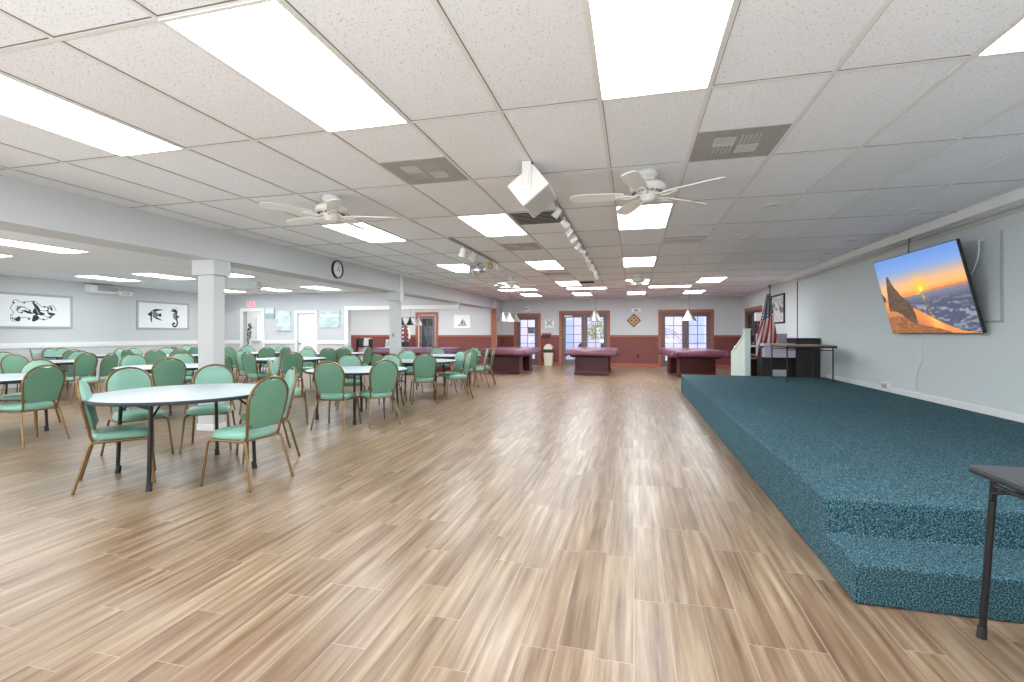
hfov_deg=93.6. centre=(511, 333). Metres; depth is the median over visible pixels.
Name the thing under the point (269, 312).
picture
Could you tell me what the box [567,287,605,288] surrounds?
diffuser
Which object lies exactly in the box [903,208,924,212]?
recessed light
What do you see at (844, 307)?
wall
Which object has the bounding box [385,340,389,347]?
photo
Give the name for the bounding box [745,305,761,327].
trim
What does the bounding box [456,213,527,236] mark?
recessed light
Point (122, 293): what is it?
emergency light
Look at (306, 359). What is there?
round table
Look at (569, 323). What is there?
window
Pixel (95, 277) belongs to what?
diffuser
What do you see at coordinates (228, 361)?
banquet chair
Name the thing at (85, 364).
banquet chair
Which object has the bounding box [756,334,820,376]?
desk
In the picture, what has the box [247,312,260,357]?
door
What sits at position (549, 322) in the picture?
wall sign
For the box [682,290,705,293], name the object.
recessed light
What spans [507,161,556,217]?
speaker
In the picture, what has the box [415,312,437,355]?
trim
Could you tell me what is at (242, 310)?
trim
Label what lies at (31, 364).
banquet chair
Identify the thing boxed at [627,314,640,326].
plaque
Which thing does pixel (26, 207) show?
beam
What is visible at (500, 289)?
diffuser
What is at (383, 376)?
banquet chair
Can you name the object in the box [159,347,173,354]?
banquet chair
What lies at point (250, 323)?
wall ornament
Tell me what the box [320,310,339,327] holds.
picture
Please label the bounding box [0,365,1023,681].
floor
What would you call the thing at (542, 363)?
baseboard
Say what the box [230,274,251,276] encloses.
diffuser
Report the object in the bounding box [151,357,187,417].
banquet chair
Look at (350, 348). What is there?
banquet chair
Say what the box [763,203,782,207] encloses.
recessed light
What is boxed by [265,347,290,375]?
banquet chair
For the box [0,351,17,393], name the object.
banquet chair
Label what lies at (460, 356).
banquet chair
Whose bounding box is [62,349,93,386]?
banquet chair
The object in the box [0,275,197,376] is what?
wall
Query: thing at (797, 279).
trim
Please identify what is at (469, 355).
banquet chair
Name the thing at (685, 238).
ceiling vent
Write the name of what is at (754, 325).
door
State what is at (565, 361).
door
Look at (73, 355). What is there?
banquet chair
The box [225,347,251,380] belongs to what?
banquet chair
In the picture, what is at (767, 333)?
flag
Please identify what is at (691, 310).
trim
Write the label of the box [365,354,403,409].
banquet chair
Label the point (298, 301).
wall
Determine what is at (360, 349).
magazine
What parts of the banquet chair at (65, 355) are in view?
backrest, frame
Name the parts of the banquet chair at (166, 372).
backrest, frame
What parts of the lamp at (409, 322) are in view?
lamp shade, lamp shade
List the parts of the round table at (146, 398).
leg, leg, leg, leg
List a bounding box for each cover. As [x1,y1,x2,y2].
[372,347,460,353]
[480,347,541,356]
[564,347,619,356]
[657,348,729,358]
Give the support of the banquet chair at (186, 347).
on the floor
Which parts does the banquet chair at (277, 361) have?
backrest, frame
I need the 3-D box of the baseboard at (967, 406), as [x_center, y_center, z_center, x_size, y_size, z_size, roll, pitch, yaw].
[5.481,0.870,5.941,0.012,0.080,8.200,0,0,14]
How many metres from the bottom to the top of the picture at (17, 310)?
0.860 m
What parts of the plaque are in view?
plaque panel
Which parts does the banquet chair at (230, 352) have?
backrest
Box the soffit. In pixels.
[784,187,1023,280]
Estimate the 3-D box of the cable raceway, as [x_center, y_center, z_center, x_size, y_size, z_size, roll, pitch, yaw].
[5.341,-0.620,5.389,0.015,1.000,0.440,0,0,14]
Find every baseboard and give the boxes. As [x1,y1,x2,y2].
[0,367,280,388]
[450,362,730,367]
[826,374,1023,422]
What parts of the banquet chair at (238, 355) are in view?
frame, backrest, seat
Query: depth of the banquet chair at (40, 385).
5.67 m
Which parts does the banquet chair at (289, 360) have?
backrest, frame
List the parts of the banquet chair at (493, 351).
backrest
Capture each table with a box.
[0,373,65,430]
[5,359,74,394]
[45,354,110,376]
[82,383,257,491]
[111,363,197,415]
[142,354,197,370]
[232,352,278,370]
[256,357,326,380]
[304,366,408,424]
[312,352,363,380]
[381,353,454,371]
[393,359,457,399]
[431,354,481,386]
[483,353,535,373]
[570,355,610,375]
[667,356,721,377]
[770,344,836,382]
[969,464,1023,639]
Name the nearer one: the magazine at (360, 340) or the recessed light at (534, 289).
the recessed light at (534, 289)
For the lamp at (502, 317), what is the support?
hanging from the ceiling
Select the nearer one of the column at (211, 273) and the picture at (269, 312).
the column at (211, 273)
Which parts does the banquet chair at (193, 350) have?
backrest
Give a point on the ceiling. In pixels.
(528, 53)
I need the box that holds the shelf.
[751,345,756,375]
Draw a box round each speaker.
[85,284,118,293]
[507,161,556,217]
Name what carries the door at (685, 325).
in the wall at (727, 309)
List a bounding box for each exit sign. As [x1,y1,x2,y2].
[247,301,255,306]
[523,306,529,310]
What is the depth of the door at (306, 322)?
16.56 m
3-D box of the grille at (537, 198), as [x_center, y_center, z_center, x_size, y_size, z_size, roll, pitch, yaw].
[0.245,-1.108,4.053,0.199,0.157,0.420,0,0,14]
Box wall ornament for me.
[247,323,251,344]
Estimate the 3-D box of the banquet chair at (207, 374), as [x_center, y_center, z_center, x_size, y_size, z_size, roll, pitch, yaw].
[-3.466,0.834,5.530,0.502,0.939,0.552,0,0,-22]
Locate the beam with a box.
[0,175,490,307]
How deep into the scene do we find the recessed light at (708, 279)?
12.28 m
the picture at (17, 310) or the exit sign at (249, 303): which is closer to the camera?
the picture at (17, 310)
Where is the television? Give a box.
[873,238,986,332]
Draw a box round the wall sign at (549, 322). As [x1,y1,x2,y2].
[545,318,553,327]
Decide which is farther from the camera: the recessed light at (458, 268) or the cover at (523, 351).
the cover at (523, 351)
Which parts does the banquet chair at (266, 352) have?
backrest, frame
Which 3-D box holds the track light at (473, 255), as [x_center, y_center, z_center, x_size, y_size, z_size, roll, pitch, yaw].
[-0.586,-1.276,8.114,0.147,0.208,2.550,0,0,16]
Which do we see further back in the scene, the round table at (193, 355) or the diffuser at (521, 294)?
the diffuser at (521, 294)
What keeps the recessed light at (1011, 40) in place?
in the ceiling
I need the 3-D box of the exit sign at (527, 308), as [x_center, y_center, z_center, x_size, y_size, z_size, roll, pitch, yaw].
[0.609,-1.010,19.773,0.300,0.200,0.054,0,0,14]
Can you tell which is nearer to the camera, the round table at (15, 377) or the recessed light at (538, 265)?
the round table at (15, 377)
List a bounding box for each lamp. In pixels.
[401,310,421,324]
[497,292,520,321]
[588,292,602,321]
[682,288,696,320]
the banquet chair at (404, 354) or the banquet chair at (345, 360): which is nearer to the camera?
the banquet chair at (345, 360)
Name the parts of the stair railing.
handrail, newel post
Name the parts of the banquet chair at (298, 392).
frame, backrest, seat, armrest, leg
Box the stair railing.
[731,328,750,375]
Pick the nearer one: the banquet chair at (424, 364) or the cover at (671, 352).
the banquet chair at (424, 364)
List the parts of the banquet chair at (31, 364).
seat, backrest, frame, leg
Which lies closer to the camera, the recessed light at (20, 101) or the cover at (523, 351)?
the recessed light at (20, 101)
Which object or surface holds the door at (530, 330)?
in the wall at (727, 309)
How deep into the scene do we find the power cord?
6.64 m
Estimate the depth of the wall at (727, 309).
18.77 m
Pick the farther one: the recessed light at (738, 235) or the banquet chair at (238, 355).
the banquet chair at (238, 355)
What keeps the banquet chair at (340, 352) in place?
on the floor
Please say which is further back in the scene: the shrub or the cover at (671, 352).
the shrub
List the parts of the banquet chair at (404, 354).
backrest, seat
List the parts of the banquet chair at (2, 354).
backrest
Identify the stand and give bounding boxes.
[401,325,410,346]
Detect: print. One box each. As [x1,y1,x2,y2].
[454,315,470,327]
[772,296,782,320]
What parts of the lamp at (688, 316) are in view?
lamp shade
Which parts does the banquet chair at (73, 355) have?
seat, backrest, frame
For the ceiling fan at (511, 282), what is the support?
hanging from the ceiling
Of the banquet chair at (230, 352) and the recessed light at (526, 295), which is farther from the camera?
the recessed light at (526, 295)
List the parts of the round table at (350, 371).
leg, leg, leg, leg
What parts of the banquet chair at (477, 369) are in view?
seat, backrest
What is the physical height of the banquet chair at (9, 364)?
0.939 m
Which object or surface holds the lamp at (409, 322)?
hanging from the ceiling
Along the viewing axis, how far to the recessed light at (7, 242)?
7.68 m
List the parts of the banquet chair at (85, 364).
seat, frame, backrest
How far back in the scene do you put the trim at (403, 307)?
15.82 m
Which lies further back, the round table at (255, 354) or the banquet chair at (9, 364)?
the round table at (255, 354)
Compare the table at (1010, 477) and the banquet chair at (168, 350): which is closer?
the table at (1010, 477)
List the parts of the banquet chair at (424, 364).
seat, frame, backrest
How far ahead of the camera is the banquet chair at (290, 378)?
5.07 m
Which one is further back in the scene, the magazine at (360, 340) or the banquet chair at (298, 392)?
the magazine at (360, 340)
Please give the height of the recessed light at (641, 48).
0.012 m
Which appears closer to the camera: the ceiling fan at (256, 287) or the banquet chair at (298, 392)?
the banquet chair at (298, 392)
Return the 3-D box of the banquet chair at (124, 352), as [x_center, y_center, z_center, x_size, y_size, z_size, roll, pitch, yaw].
[-8.772,0.834,11.282,0.502,0.939,0.552,0,0,18]
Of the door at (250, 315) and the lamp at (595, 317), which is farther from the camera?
the door at (250, 315)
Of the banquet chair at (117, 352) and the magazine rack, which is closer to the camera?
the banquet chair at (117, 352)
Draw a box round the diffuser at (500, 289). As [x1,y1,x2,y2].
[500,289,535,290]
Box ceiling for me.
[0,0,1023,299]
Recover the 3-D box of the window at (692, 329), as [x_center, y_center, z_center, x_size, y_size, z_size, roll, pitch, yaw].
[9.034,-0.150,23.990,1.000,1.300,0.060,0,0,14]
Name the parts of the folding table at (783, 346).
leg, leg, leg, leg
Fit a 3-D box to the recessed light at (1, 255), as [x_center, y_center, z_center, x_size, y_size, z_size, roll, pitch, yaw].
[-9.294,-1.379,8.055,0.610,0.012,1.220,0,0,14]
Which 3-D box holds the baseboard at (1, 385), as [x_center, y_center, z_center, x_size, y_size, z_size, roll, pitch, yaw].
[-10.179,1.240,8.288,5.010,0.120,17.500,0,0,14]
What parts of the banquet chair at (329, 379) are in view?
leg, frame, leg, backrest, seat, seat frame, leg, leg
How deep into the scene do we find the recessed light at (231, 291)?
15.79 m
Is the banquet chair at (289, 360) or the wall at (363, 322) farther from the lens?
the wall at (363, 322)
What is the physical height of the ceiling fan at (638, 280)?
0.258 m
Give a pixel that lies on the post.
(493, 310)
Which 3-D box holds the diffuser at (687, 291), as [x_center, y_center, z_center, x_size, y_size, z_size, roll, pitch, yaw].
[6.017,-1.382,15.930,0.582,0.005,1.192,0,0,14]
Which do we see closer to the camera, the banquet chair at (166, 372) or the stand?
the banquet chair at (166, 372)
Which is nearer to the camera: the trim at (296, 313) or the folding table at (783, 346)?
the folding table at (783, 346)
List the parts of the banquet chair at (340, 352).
backrest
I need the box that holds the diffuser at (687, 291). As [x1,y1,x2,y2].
[684,290,704,292]
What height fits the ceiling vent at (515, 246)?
0.009 m
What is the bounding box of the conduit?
[400,275,402,301]
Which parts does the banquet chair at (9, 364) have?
backrest, frame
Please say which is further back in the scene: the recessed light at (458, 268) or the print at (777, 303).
the print at (777, 303)
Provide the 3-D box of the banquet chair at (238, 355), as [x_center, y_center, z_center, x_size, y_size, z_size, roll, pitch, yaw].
[-5.754,0.834,10.600,0.552,0.939,0.502,0,0,0]
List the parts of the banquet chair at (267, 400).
leg, seat, seat frame, leg, frame, backrest, leg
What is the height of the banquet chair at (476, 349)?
0.939 m
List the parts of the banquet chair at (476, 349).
backrest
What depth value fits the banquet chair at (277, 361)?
7.65 m
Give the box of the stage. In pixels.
[681,374,1023,622]
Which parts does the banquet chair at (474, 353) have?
backrest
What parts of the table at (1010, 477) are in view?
leg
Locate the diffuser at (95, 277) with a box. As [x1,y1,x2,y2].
[78,276,136,280]
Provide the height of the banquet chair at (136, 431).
0.939 m
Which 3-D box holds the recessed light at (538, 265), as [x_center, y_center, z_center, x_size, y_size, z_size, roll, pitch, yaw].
[0.679,-1.379,9.726,0.610,0.012,1.220,0,0,14]
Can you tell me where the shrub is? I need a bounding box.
[588,319,602,344]
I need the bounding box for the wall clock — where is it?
[331,260,343,278]
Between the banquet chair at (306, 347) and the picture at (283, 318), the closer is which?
the banquet chair at (306, 347)
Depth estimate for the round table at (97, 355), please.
11.81 m
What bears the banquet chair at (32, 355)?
on the floor
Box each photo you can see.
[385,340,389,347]
[771,293,784,323]
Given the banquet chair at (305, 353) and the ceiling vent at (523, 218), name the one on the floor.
the banquet chair at (305, 353)
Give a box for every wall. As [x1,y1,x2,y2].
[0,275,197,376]
[225,292,458,361]
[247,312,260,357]
[351,298,496,334]
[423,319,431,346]
[497,299,501,334]
[502,296,741,334]
[521,314,705,359]
[742,280,796,335]
[798,205,1023,422]
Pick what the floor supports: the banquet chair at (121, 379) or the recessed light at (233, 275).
the banquet chair at (121, 379)
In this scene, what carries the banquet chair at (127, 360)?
on the floor
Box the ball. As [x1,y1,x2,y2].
[469,262,484,277]
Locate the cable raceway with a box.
[983,230,1003,322]
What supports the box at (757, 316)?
attached to the wall at (757, 298)
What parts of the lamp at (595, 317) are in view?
lamp shade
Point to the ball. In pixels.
(476, 269)
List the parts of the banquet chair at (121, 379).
leg, backrest, frame, seat frame, seat, leg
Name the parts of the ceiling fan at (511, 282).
blade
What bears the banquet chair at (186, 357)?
on the floor
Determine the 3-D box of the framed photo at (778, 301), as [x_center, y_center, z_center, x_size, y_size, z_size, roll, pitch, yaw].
[7.393,-0.680,13.379,0.040,0.800,1.240,0,0,14]
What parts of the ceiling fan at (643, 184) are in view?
blade, blade, blade, blade, blade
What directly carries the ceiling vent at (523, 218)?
in the ceiling
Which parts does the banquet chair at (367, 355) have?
backrest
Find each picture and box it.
[0,291,72,328]
[136,300,188,329]
[265,308,274,317]
[276,311,290,330]
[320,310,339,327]
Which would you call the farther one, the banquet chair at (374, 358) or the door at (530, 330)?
the door at (530, 330)
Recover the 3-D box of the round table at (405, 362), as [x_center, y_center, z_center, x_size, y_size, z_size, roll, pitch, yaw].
[-1.874,0.927,9.795,1.530,0.754,1.530,0,0,3]
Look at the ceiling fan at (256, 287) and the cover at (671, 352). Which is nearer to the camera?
the ceiling fan at (256, 287)
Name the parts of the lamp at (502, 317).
lamp shade, lamp shade, lamp shade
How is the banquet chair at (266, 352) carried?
on the floor
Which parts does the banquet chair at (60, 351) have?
backrest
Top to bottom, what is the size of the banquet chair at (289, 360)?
0.939 m
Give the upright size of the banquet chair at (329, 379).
0.939 m
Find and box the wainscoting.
[351,337,740,364]
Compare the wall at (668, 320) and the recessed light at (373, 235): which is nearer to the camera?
the recessed light at (373, 235)
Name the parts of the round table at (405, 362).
leg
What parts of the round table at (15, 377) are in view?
leg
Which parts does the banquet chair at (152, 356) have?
backrest, frame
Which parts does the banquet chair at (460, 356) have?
seat, backrest, frame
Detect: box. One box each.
[754,312,761,320]
[881,382,890,389]
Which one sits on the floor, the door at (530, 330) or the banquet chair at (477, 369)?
the banquet chair at (477, 369)
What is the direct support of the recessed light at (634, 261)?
in the ceiling
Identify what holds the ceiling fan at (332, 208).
hanging from the ceiling
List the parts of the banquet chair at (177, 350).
backrest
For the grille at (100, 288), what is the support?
attached to the air conditioner at (91, 288)
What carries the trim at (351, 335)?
attached to the wall at (727, 309)
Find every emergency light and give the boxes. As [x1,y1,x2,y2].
[117,291,132,295]
[631,308,640,311]
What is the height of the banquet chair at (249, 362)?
0.939 m
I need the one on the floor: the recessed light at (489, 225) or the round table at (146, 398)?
the round table at (146, 398)
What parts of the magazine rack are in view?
frame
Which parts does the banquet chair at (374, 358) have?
backrest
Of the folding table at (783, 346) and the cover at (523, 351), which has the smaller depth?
the folding table at (783, 346)
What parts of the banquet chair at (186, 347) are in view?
backrest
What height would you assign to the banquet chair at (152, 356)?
0.939 m
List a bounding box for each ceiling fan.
[228,282,279,291]
[259,194,397,230]
[487,277,538,287]
[570,169,725,214]
[614,274,666,285]
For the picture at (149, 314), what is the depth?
15.14 m
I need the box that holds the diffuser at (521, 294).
[521,294,539,295]
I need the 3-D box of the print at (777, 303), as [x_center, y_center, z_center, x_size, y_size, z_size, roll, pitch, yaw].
[7.391,-0.680,13.380,0.001,0.660,1.100,0,0,14]
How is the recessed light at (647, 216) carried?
in the ceiling
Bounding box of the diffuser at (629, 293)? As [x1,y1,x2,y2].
[628,292,644,294]
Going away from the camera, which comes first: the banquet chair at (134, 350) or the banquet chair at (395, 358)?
the banquet chair at (395, 358)
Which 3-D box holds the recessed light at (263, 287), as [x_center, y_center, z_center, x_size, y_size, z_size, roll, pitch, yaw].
[-7.530,-1.379,15.056,0.610,0.012,1.220,0,0,14]
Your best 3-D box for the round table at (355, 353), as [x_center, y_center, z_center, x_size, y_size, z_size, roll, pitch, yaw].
[-4.904,0.927,13.404,1.530,0.754,1.530,0,0,14]
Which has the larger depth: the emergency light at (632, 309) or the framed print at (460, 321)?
the framed print at (460, 321)
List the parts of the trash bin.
dome lid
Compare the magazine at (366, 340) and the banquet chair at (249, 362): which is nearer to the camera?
the banquet chair at (249, 362)
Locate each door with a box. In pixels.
[298,314,314,367]
[418,315,434,346]
[517,316,537,364]
[562,313,606,365]
[661,312,710,366]
[747,309,759,344]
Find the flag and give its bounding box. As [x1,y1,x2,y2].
[756,284,776,356]
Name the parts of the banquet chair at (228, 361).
backrest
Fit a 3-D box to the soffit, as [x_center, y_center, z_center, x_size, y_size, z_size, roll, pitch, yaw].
[4.804,-1.329,3.843,0.300,0.109,16.200,0,0,14]
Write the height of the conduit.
0.634 m
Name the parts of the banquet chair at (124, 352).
backrest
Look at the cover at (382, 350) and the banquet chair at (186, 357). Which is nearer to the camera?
the banquet chair at (186, 357)
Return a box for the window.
[252,317,260,341]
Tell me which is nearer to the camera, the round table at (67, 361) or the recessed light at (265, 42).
the recessed light at (265, 42)
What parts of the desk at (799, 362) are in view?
kick panel, panel, lid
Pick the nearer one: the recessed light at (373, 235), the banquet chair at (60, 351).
the recessed light at (373, 235)
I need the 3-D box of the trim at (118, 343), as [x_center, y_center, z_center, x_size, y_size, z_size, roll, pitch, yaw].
[-10.179,0.295,8.288,5.010,0.130,17.500,0,0,14]
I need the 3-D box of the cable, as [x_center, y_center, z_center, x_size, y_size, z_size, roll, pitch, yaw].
[5.357,-0.876,5.538,0.060,0.402,0.152,0,0,14]
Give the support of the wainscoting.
attached to the wall at (727, 309)
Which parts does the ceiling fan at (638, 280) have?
blade, blade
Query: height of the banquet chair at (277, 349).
0.939 m
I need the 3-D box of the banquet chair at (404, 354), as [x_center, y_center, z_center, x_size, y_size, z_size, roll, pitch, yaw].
[-2.288,0.834,10.710,0.502,0.939,0.552,0,0,-24]
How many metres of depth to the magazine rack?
16.82 m
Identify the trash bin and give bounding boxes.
[543,344,553,365]
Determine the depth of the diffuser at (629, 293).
16.58 m
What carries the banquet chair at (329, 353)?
on the floor
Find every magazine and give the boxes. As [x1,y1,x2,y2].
[357,338,363,345]
[358,347,363,352]
[363,338,369,345]
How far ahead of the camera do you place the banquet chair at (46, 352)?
12.01 m
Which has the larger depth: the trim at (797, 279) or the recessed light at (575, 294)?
the recessed light at (575, 294)
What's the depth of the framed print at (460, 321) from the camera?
18.94 m
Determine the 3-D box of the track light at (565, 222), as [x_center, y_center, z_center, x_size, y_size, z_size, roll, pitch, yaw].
[1.239,-1.298,8.113,0.146,0.165,6.660,0,0,14]
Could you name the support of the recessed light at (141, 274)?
in the ceiling
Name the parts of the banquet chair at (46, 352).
backrest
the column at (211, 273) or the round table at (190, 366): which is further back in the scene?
the round table at (190, 366)
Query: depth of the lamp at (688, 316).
14.44 m
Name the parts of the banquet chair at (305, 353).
backrest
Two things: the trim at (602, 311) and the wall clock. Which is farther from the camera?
the trim at (602, 311)
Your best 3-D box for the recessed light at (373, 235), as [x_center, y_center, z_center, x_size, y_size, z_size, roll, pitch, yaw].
[-1.989,-1.379,6.624,0.610,0.012,1.220,0,0,14]
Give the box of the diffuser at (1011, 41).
[981,20,1023,53]
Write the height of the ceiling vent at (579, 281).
0.014 m
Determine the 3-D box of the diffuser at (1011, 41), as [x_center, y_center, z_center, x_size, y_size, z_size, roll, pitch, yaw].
[2.440,-1.382,1.733,0.582,0.005,1.192,0,0,14]
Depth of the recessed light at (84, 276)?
12.06 m
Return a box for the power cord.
[915,333,922,390]
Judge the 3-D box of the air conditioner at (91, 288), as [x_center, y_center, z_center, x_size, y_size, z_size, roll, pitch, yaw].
[-11.364,-1.225,13.330,0.247,0.210,0.720,0,0,14]
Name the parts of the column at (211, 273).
trim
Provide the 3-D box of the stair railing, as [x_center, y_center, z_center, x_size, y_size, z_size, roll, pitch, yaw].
[5.294,0.595,11.191,0.140,1.410,1.670,0,0,14]
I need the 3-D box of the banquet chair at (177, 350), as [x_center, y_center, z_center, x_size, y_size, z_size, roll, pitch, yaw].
[-8.019,0.834,11.522,0.552,0.939,0.502,0,0,43]
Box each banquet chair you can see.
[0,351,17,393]
[0,354,28,396]
[0,359,60,429]
[0,364,69,447]
[29,349,35,359]
[41,348,66,369]
[51,352,98,401]
[55,348,68,385]
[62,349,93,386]
[65,350,93,393]
[70,353,117,403]
[71,377,155,494]
[100,367,173,455]
[114,348,123,366]
[119,354,154,408]
[121,349,133,357]
[129,348,142,354]
[144,349,166,376]
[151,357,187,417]
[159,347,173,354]
[169,349,190,384]
[169,352,194,383]
[179,364,235,453]
[180,345,193,375]
[184,356,235,413]
[187,347,197,376]
[200,376,293,492]
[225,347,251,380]
[235,350,264,383]
[235,367,300,464]
[238,346,254,377]
[239,356,281,414]
[241,352,269,382]
[252,347,275,380]
[263,345,285,369]
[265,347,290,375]
[267,359,307,423]
[280,352,303,388]
[298,348,316,388]
[302,346,319,375]
[310,361,361,430]
[319,348,336,363]
[335,347,351,379]
[335,354,365,409]
[341,346,353,351]
[347,347,371,381]
[356,360,401,428]
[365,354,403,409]
[369,353,406,400]
[398,350,422,393]
[409,353,437,404]
[430,347,451,380]
[437,350,467,396]
[443,351,473,399]
[451,349,478,388]
[456,347,482,382]
[467,348,488,386]
[473,348,495,385]
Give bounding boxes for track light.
[448,237,498,270]
[551,199,599,279]
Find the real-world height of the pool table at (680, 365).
0.789 m
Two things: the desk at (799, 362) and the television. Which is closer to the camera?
the television
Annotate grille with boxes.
[98,286,117,291]
[524,185,555,217]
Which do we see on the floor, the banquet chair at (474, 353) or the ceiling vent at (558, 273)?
the banquet chair at (474, 353)
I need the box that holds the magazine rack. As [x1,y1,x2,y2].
[356,337,372,365]
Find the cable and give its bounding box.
[970,239,983,275]
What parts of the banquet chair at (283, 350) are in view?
backrest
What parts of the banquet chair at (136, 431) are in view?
leg, frame, leg, backrest, seat frame, seat, leg, leg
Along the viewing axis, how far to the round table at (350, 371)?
7.25 m
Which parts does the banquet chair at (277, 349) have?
backrest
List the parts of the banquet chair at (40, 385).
leg, seat, seat frame, leg, frame, backrest, leg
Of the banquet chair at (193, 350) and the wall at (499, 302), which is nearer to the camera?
the banquet chair at (193, 350)
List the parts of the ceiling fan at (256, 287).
blade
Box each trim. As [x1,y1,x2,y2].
[0,0,1023,298]
[0,340,343,348]
[240,308,263,369]
[294,310,317,360]
[344,305,457,346]
[351,335,740,336]
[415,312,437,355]
[514,313,540,364]
[559,310,609,365]
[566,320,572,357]
[658,309,713,366]
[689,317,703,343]
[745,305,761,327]
[796,207,1023,281]
[797,279,797,337]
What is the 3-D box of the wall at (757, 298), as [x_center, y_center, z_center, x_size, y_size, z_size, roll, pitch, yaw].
[5.865,-0.042,6.927,0.150,2.684,22.700,0,0,14]
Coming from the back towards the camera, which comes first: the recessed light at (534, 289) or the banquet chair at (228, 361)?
the recessed light at (534, 289)
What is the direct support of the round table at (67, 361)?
on the floor
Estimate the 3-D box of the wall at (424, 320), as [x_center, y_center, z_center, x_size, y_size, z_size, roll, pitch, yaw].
[-3.317,-0.092,19.785,1.400,2.784,0.650,0,0,14]
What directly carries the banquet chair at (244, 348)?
on the floor
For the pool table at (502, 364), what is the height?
0.789 m
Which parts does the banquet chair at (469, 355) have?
seat, backrest, frame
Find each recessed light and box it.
[0,73,185,156]
[0,238,89,253]
[0,254,15,256]
[74,275,141,281]
[133,273,195,279]
[158,0,410,132]
[225,290,243,292]
[230,273,254,277]
[261,287,290,290]
[299,286,340,289]
[321,222,406,242]
[436,264,469,272]
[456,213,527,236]
[497,288,536,290]
[520,294,540,296]
[525,260,563,269]
[556,281,581,285]
[566,287,607,289]
[572,293,591,295]
[585,0,737,101]
[615,203,673,229]
[622,257,656,266]
[627,291,645,294]
[648,285,692,287]
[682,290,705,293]
[696,277,727,282]
[736,234,750,236]
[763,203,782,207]
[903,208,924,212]
[972,15,1023,57]
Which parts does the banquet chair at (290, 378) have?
leg, leg, seat, leg, backrest, frame, leg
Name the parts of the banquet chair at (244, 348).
backrest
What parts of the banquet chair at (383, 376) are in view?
leg, seat, seat frame, backrest, leg, frame, leg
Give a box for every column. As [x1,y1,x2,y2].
[192,259,230,430]
[387,292,403,388]
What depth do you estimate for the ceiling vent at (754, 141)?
3.47 m
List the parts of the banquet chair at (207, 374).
leg, leg, seat, seat frame, backrest, frame, leg, leg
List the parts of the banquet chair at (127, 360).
frame, backrest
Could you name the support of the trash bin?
on the floor
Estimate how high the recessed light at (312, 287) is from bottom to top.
0.012 m
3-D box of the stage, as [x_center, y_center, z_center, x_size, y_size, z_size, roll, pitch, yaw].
[4.078,1.105,6.160,2.829,0.390,8.660,0,0,14]
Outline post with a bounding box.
[491,308,496,347]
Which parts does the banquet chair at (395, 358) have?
frame, backrest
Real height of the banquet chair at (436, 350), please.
0.939 m
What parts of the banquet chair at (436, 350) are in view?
backrest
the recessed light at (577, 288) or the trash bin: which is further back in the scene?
the trash bin
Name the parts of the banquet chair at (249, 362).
backrest, frame, seat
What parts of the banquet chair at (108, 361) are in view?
leg, seat, backrest, frame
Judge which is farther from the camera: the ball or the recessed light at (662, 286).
the recessed light at (662, 286)
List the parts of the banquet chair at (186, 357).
backrest, seat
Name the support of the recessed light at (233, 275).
in the ceiling
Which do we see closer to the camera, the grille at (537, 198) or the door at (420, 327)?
the grille at (537, 198)
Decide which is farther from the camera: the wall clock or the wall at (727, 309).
the wall at (727, 309)
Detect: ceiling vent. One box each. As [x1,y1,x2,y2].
[378,156,468,184]
[499,242,541,250]
[508,210,562,224]
[543,272,569,274]
[579,281,594,282]
[662,234,707,243]
[689,123,791,161]
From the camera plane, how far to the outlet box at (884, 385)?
7.48 m
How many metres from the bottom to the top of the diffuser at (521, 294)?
0.005 m
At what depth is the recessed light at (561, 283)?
13.26 m
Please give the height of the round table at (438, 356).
0.754 m
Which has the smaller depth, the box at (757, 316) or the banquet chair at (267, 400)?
the banquet chair at (267, 400)
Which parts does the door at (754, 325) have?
pane, pane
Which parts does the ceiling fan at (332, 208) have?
blade, blade, blade, blade, blade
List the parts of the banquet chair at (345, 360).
backrest, frame, seat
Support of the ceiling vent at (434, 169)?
in the ceiling
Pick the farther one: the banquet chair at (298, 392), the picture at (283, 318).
the picture at (283, 318)
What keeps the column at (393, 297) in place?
on the floor
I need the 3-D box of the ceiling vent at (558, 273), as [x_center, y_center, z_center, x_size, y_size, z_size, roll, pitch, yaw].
[1.030,-1.379,11.116,0.580,0.009,0.397,0,0,14]
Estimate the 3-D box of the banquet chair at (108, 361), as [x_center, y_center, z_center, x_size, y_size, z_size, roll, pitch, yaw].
[-7.848,0.834,9.082,0.552,0.939,0.502,0,0,-7]
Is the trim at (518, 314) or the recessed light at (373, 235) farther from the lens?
the trim at (518, 314)
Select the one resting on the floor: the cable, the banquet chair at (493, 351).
the banquet chair at (493, 351)
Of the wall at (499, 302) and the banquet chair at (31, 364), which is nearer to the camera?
the banquet chair at (31, 364)
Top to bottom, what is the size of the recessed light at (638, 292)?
0.012 m
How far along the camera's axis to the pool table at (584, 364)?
14.93 m
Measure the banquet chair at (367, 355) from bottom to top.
0.939 m
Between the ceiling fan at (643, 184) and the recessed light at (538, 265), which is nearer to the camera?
the ceiling fan at (643, 184)

